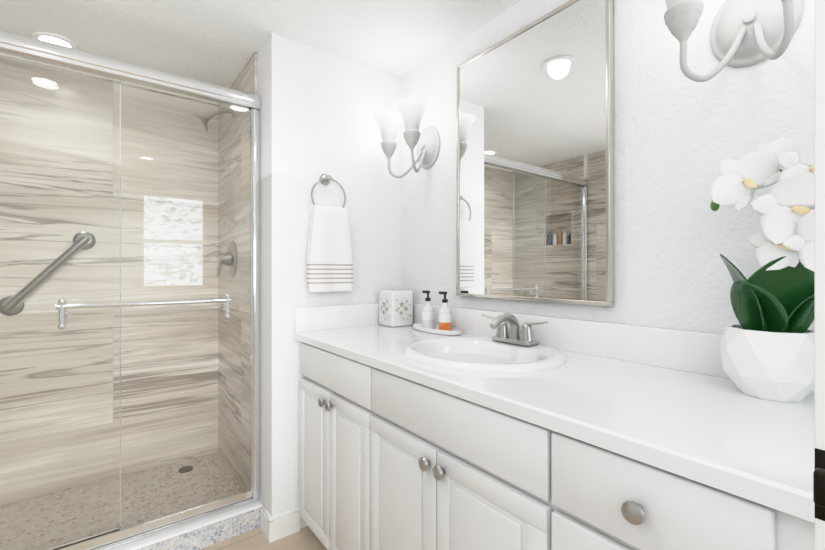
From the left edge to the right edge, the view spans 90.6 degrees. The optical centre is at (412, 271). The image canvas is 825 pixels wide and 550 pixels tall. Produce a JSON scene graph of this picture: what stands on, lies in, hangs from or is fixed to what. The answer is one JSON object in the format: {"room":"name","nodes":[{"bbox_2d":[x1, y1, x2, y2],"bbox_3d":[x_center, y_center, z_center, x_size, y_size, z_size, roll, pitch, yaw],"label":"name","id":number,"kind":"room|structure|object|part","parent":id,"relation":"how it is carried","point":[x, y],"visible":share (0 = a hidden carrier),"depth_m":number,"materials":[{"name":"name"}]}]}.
{"room":"bathroom","nodes":[
{"label":"bathroom","id":0,"kind":"room"},
{"bbox_2d":[0,56,217,504],"bbox_3d":[-1.814,0.060,2.038,1.565,2.140,0.080,0,0,-37],"label":"tiled wall","id":1,"kind":"structure","parent":0,"point":[187,133],"depth_m":2.15,"materials":[{"name":"beige tile"}]},
{"bbox_2d":[0,232,95,315],"bbox_3d":[-1.767,0.000,1.980,0.362,0.412,0.069,0,0,-37],"label":"grab bar","id":2,"kind":"object","parent":1,"relation":"attached to","point":[41,278],"depth_m":1.95,"materials":[{"name":"silver metal"}]},
{"bbox_2d":[0,0,520,104],"bbox_3d":[-0.239,-1.040,0.596,2.338,0.060,4.320,0,0,-37],"label":"ceiling","id":3,"kind":"structure","parent":0,"point":[219,42],"depth_m":1.69,"materials":[{"name":"white paint"}]},
{"bbox_2d":[31,31,77,48],"bbox_3d":[-1.565,-1.006,1.788,0.156,0.008,0.156,0,0,-37],"label":"recessed light","id":4,"kind":"object","parent":3,"relation":"in","point":[37,35],"depth_m":1.76,"materials":[{"name":"white"}]},
{"bbox_3d":[-1.565,-1.008,1.788,0.104,0.001,0.104,0,0,-37],"label":"recessed ceiling light lens","id":5,"kind":"part","parent":4,"relation":"part of","materials":[{"name":"white glass"}]},
{"bbox_2d":[199,526,326,549],"bbox_3d":[-0.239,1.160,0.596,2.338,0.060,4.320,0,0,-37],"label":"floor","id":6,"kind":"structure","parent":0,"point":[304,538],"depth_m":1.70,"materials":[{"name":"beige wood"}]},
{"bbox_2d":[0,452,243,549],"bbox_3d":[-1.532,1.110,1.738,1.453,0.040,0.740,0,0,-37],"label":"shower floor","id":7,"kind":"structure","parent":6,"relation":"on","point":[188,489],"depth_m":1.93,"materials":[{"name":"beige stone"}]},
{"bbox_2d":[178,466,192,472],"bbox_3d":[-1.251,1.088,2.251,0.072,0.004,0.072,0,0,-37],"label":"shower drain","id":8,"kind":"object","parent":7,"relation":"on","point":[185,469],"depth_m":2.24,"materials":[{"name":"grey metal"}]},
{"bbox_2d":[138,507,261,549],"bbox_3d":[-1.286,1.086,1.422,1.465,0.088,0.120,0,0,-37],"label":"sill","id":9,"kind":"structure","parent":6,"relation":"on","point":[205,536],"depth_m":1.69,"materials":[{"name":"pebble mosaic tile"}]},
{"bbox_2d":[109,499,262,549],"bbox_3d":[-1.285,1.036,1.421,1.465,0.012,0.133,0,0,-37],"label":"cap","id":10,"kind":"object","parent":9,"relation":"on","point":[178,531],"visible":0.29,"depth_m":1.65,"materials":[{"name":"white stone"}]},
{"bbox_2d":[0,30,260,549],"bbox_3d":[-1.271,0.115,1.402,1.463,1.830,0.110,0,0,-37],"label":"shower door","id":11,"kind":"structure","parent":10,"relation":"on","point":[26,48],"depth_m":1.54,"materials":[{"name":"clear glass"}]},
{"bbox_2d":[294,335,813,549],"bbox_3d":[0.199,0.710,1.288,0.601,0.837,1.644,0,0,-37],"label":"bathroom vanity","id":12,"kind":"object","parent":6,"relation":"on","point":[490,430],"depth_m":0.91,"materials":[{"name":"white painted wood"},{"name":"brushed nickel"}]},
{"bbox_3d":[-0.388,0.742,1.630,0.021,0.587,0.285,0,0,-37],"label":"door","id":13,"kind":"part","parent":12,"relation":"part of","materials":[{"name":"white wood"}]},
{"bbox_3d":[-0.336,0.486,1.524,0.030,0.035,0.035,0,0,-37],"label":"knob","id":14,"kind":"part","parent":12,"relation":"part of","materials":[{"name":"silver metal"}]},
{"bbox_3d":[-0.302,0.486,1.479,0.030,0.035,0.035,0,0,-37],"label":"knob","id":15,"kind":"part","parent":12,"relation":"part of","materials":[{"name":"silver metal"}]},
{"bbox_3d":[-0.300,0.367,1.516,0.018,0.135,0.574,0,0,-37],"label":"panel","id":16,"kind":"part","parent":12,"relation":"part of","materials":[{"name":"white wood"}]},
{"bbox_3d":[-0.214,0.742,1.400,0.021,0.587,0.285,0,0,-37],"label":"door","id":17,"kind":"part","parent":12,"relation":"part of","materials":[{"name":"white wood"}]},
{"bbox_3d":[-0.029,0.742,1.154,0.021,0.587,0.316,0,0,-37],"label":"door","id":18,"kind":"part","parent":12,"relation":"part of","materials":[{"name":"white wood"}]},
{"bbox_3d":[0.033,0.486,1.035,0.030,0.035,0.035,0,0,-37],"label":"knob","id":19,"kind":"part","parent":12,"relation":"part of","materials":[{"name":"silver metal"}]},
{"bbox_3d":[0.067,0.486,0.991,0.030,0.035,0.035,0,0,-37],"label":"knob","id":20,"kind":"part","parent":12,"relation":"part of","materials":[{"name":"silver metal"}]},
{"bbox_3d":[0.069,0.367,1.028,0.018,0.135,0.636,0,0,-37],"label":"panel","id":21,"kind":"part","parent":12,"relation":"part of","materials":[{"name":"white wood"}]},
{"bbox_3d":[0.164,0.742,0.899,0.021,0.587,0.316,0,0,-37],"label":"door","id":22,"kind":"part","parent":12,"relation":"part of","materials":[{"name":"white wood"}]},
{"bbox_2d":[294,323,813,510],"bbox_3d":[0.210,0.276,1.294,0.578,0.032,1.650,0,0,-37],"label":"countertop","id":23,"kind":"structure","parent":12,"relation":"on","point":[694,420],"depth_m":0.77,"materials":[{"name":"white stone"}]},
{"bbox_2d":[379,289,412,326],"bbox_3d":[-0.081,0.173,1.988,0.126,0.172,0.126,0,0,-37],"label":"tissue box","id":24,"kind":"object","parent":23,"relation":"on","point":[396,308],"visible":1,"depth_m":1.94,"materials":[{"name":"white ceramic"}]},
{"bbox_2d":[413,324,460,335],"bbox_3d":[0.101,0.249,1.769,0.104,0.021,0.300,0,0,-37],"label":"tray","id":25,"kind":"object","parent":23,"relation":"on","point":[452,332],"visible":0.88,"depth_m":1.71,"materials":[{"name":"white ceramic"}]},
{"bbox_2d":[422,301,433,328],"bbox_3d":[0.069,0.190,1.814,0.052,0.122,0.052,0,0,-37],"label":"bottle","id":26,"kind":"object","parent":25,"relation":"on","point":[427,307],"visible":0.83,"depth_m":1.79,"materials":[{"name":"white plastic"}]},
{"bbox_2d":[422,290,430,300],"bbox_3d":[0.062,0.106,1.822,0.025,0.046,0.046,0,0,-37],"label":"pump","id":27,"kind":"object","parent":26,"relation":"attached to","point":[427,292],"visible":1,"depth_m":1.81,"materials":[{"name":"black plastic"}]},
{"bbox_2d":[422,312,433,319],"bbox_3d":[0.070,0.194,1.802,0.053,0.034,0.029,0,0,-5],"label":"label","id":28,"kind":"object","parent":26,"relation":"attached to","point":[427,315],"visible":1,"depth_m":1.79,"materials":[{"name":"white paper"}]},
{"bbox_2d":[439,303,450,330],"bbox_3d":[0.137,0.190,1.724,0.052,0.122,0.052,0,0,-37],"label":"bottle","id":29,"kind":"object","parent":25,"relation":"on","point":[444,309],"visible":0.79,"depth_m":1.70,"materials":[{"name":"white plastic"}]},
{"bbox_2d":[439,291,447,302],"bbox_3d":[0.131,0.106,1.732,0.025,0.046,0.046,0,0,-37],"label":"pump","id":30,"kind":"object","parent":29,"relation":"attached to","point":[444,300],"visible":1,"depth_m":1.72,"materials":[{"name":"black plastic"}]},
{"bbox_2d":[439,314,450,322],"bbox_3d":[0.138,0.194,1.712,0.053,0.034,0.029,0,0,-5],"label":"label","id":31,"kind":"object","parent":29,"relation":"attached to","point":[443,318],"visible":1,"depth_m":1.70,"materials":[{"name":"white paper"}]},
{"bbox_2d":[370,331,601,382],"bbox_3d":[0.219,0.326,1.306,0.480,0.168,0.524,0,0,-37],"label":"sink","id":32,"kind":"object","parent":23,"relation":"in","point":[470,353],"depth_m":1.33,"materials":[{"name":"white ceramic"}]},
{"bbox_2d":[478,311,553,342],"bbox_3d":[0.318,0.190,1.381,0.151,0.103,0.278,0,0,-37],"label":"faucet","id":33,"kind":"object","parent":23,"relation":"on","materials":[{"name":"silver metal"}]},
{"bbox_2d":[710,138,813,401],"bbox_3d":[0.750,-0.004,0.839,0.200,0.526,0.224,0,0,-37],"label":"orchid","id":34,"kind":"object","parent":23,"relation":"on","point":[767,347],"visible":0.94,"depth_m":0.81,"materials":[{"name":"white plant"}]},
{"bbox_3d":[0.753,0.189,0.861,0.168,0.140,0.169,0,0,-37],"label":"pot","id":35,"kind":"part","parent":34,"relation":"part of","materials":[{"name":"white ceramic"}]},
{"bbox_3d":[0.342,0.367,0.627,0.030,0.035,0.035,0,0,-37],"label":"knob","id":36,"kind":"part","parent":12,"relation":"part of","materials":[{"name":"silver metal"}]},
{"bbox_3d":[0.361,0.589,0.642,0.018,0.282,0.318,0,0,-37],"label":"drawer","id":37,"kind":"part","parent":12,"relation":"part of","materials":[{"name":"white wood"}]},
{"bbox_3d":[0.361,0.367,0.642,0.018,0.135,0.318,0,0,-37],"label":"drawer","id":38,"kind":"part","parent":12,"relation":"part of","materials":[{"name":"white wood"}]},
{"bbox_2d":[257,33,401,528],"bbox_3d":[-0.604,0.060,2.359,0.753,2.140,1.029,0,0,-37],"label":"wall","id":39,"kind":"structure","parent":0,"point":[319,108],"depth_m":1.82,"materials":[{"name":"white paint"}]},
{"bbox_2d":[218,53,256,491],"bbox_3d":[-0.945,0.041,2.176,0.012,2.099,0.748,0,0,-37],"label":"tile","id":40,"kind":"structure","parent":39,"relation":"attached to","point":[246,80],"depth_m":2.13,"materials":[{"name":"beige tile"}]},
{"bbox_2d":[191,108,235,132],"bbox_3d":[-1.028,-0.794,2.106,0.205,0.161,0.100,0,0,-37],"label":"shower head","id":41,"kind":"object","parent":40,"relation":"attached to","point":[203,125],"depth_m":2.08},
{"bbox_2d":[216,241,236,276],"bbox_3d":[-1.002,-0.070,2.176,0.080,0.196,0.196,0,0,-37],"label":"shower valve","id":42,"kind":"object","parent":40,"relation":"attached to","point":[227,257],"depth_m":2.15,"materials":[{"name":"silver metal"}]},
{"bbox_2d":[260,505,272,542],"bbox_3d":[-0.628,1.079,1.755,0.014,0.102,0.123,0,0,-37],"label":"baseboard","id":43,"kind":"structure","parent":39,"relation":"attached to","point":[265,515],"depth_m":1.75,"materials":[{"name":"white"}]},
{"bbox_2d":[269,506,299,542],"bbox_3d":[-0.547,1.079,1.747,0.133,0.102,0.014,0,0,-37],"label":"baseboard","id":44,"kind":"structure","parent":39,"relation":"attached to","point":[285,524],"depth_m":1.74,"materials":[{"name":"white"}]},
{"bbox_2d":[307,174,352,292],"bbox_3d":[-0.376,-0.180,1.844,0.211,0.538,0.066,0,0,-37],"label":"towel ring","id":45,"kind":"object","parent":39,"relation":"attached to","point":[329,262],"visible":1,"depth_m":1.82,"materials":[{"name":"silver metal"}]},
{"bbox_2d":[294,303,378,330],"bbox_3d":[-0.290,0.208,1.935,0.554,0.106,0.024,0,0,-37],"label":"backsplash","id":46,"kind":"structure","parent":39,"relation":"attached to","point":[354,315],"depth_m":1.87,"materials":[{"name":"white stone"}]},
{"bbox_2d":[402,0,813,333],"bbox_3d":[0.961,0.060,0.848,0.080,2.140,3.273,0,0,-37],"label":"wall","id":47,"kind":"structure","parent":0,"point":[679,135],"depth_m":1.14,"materials":[{"name":"white paint"}]},
{"bbox_2d":[372,97,439,177],"bbox_3d":[-0.022,-0.586,1.876,0.248,0.286,0.340,0,0,-37],"label":"sconce","id":48,"kind":"object","parent":47,"relation":"attached to","point":[409,114],"visible":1,"depth_m":1.88,"materials":[{"name":"white glass"}]},
{"bbox_3d":[-0.112,-0.665,1.922,0.160,0.128,0.160,0,0,-37],"label":"lamp shade","id":49,"kind":"part","parent":48,"relation":"part of","materials":[{"name":"white glass"}]},
{"bbox_3d":[-0.003,-0.665,1.778,0.160,0.128,0.160,0,0,-37],"label":"lamp shade","id":50,"kind":"part","parent":48,"relation":"part of","materials":[{"name":"white glass"}]},
{"bbox_2d":[456,0,613,305],"bbox_3d":[0.400,-0.390,1.496,0.031,0.984,0.667,0,0,-37],"label":"mirror","id":51,"kind":"object","parent":47,"relation":"attached to","point":[534,160],"visible":1,"depth_m":1.42,"materials":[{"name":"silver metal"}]},
{"bbox_3d":[0.203,-0.390,1.757,0.031,0.960,0.012,0,0,-37],"label":"frame","id":52,"kind":"part","parent":51,"relation":"part of","materials":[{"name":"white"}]},
{"bbox_3d":[0.400,-0.876,1.496,0.031,0.012,0.667,0,0,-37],"label":"frame","id":53,"kind":"part","parent":51,"relation":"part of","materials":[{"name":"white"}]},
{"bbox_3d":[0.400,0.096,1.496,0.031,0.012,0.667,0,0,-37],"label":"frame","id":54,"kind":"part","parent":51,"relation":"part of","materials":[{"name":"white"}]},
{"bbox_3d":[0.598,-0.390,1.234,0.031,0.960,0.012,0,0,-37],"label":"frame","id":55,"kind":"part","parent":51,"relation":"part of","materials":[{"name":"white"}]},
{"bbox_2d":[413,303,813,390],"bbox_3d":[0.431,0.208,1.461,0.024,0.106,1.650,0,0,-37],"label":"backsplash","id":56,"kind":"structure","parent":47,"relation":"attached to","point":[685,350],"depth_m":1.18,"materials":[{"name":"white stone"}]},
{"bbox_2d":[664,0,803,81],"bbox_3d":[0.716,-0.586,0.899,0.248,0.286,0.340,0,0,-37],"label":"sconce","id":57,"kind":"object","parent":47,"relation":"attached to","point":[743,33],"visible":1,"depth_m":0.94,"materials":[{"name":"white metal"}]},
{"bbox_3d":[0.627,-0.665,0.945,0.160,0.128,0.160,0,0,-37],"label":"lamp shade","id":58,"kind":"part","parent":57,"relation":"part of","materials":[{"name":"white glass"}]},
{"bbox_2d":[813,0,824,549],"bbox_3d":[0.636,0.109,0.549,0.723,2.018,0.036,0,0,-37],"label":"entry door","id":59,"kind":"structure","parent":47,"relation":"in","point":[819,285],"depth_m":0.35,"materials":[{"name":"white"}]}
]}

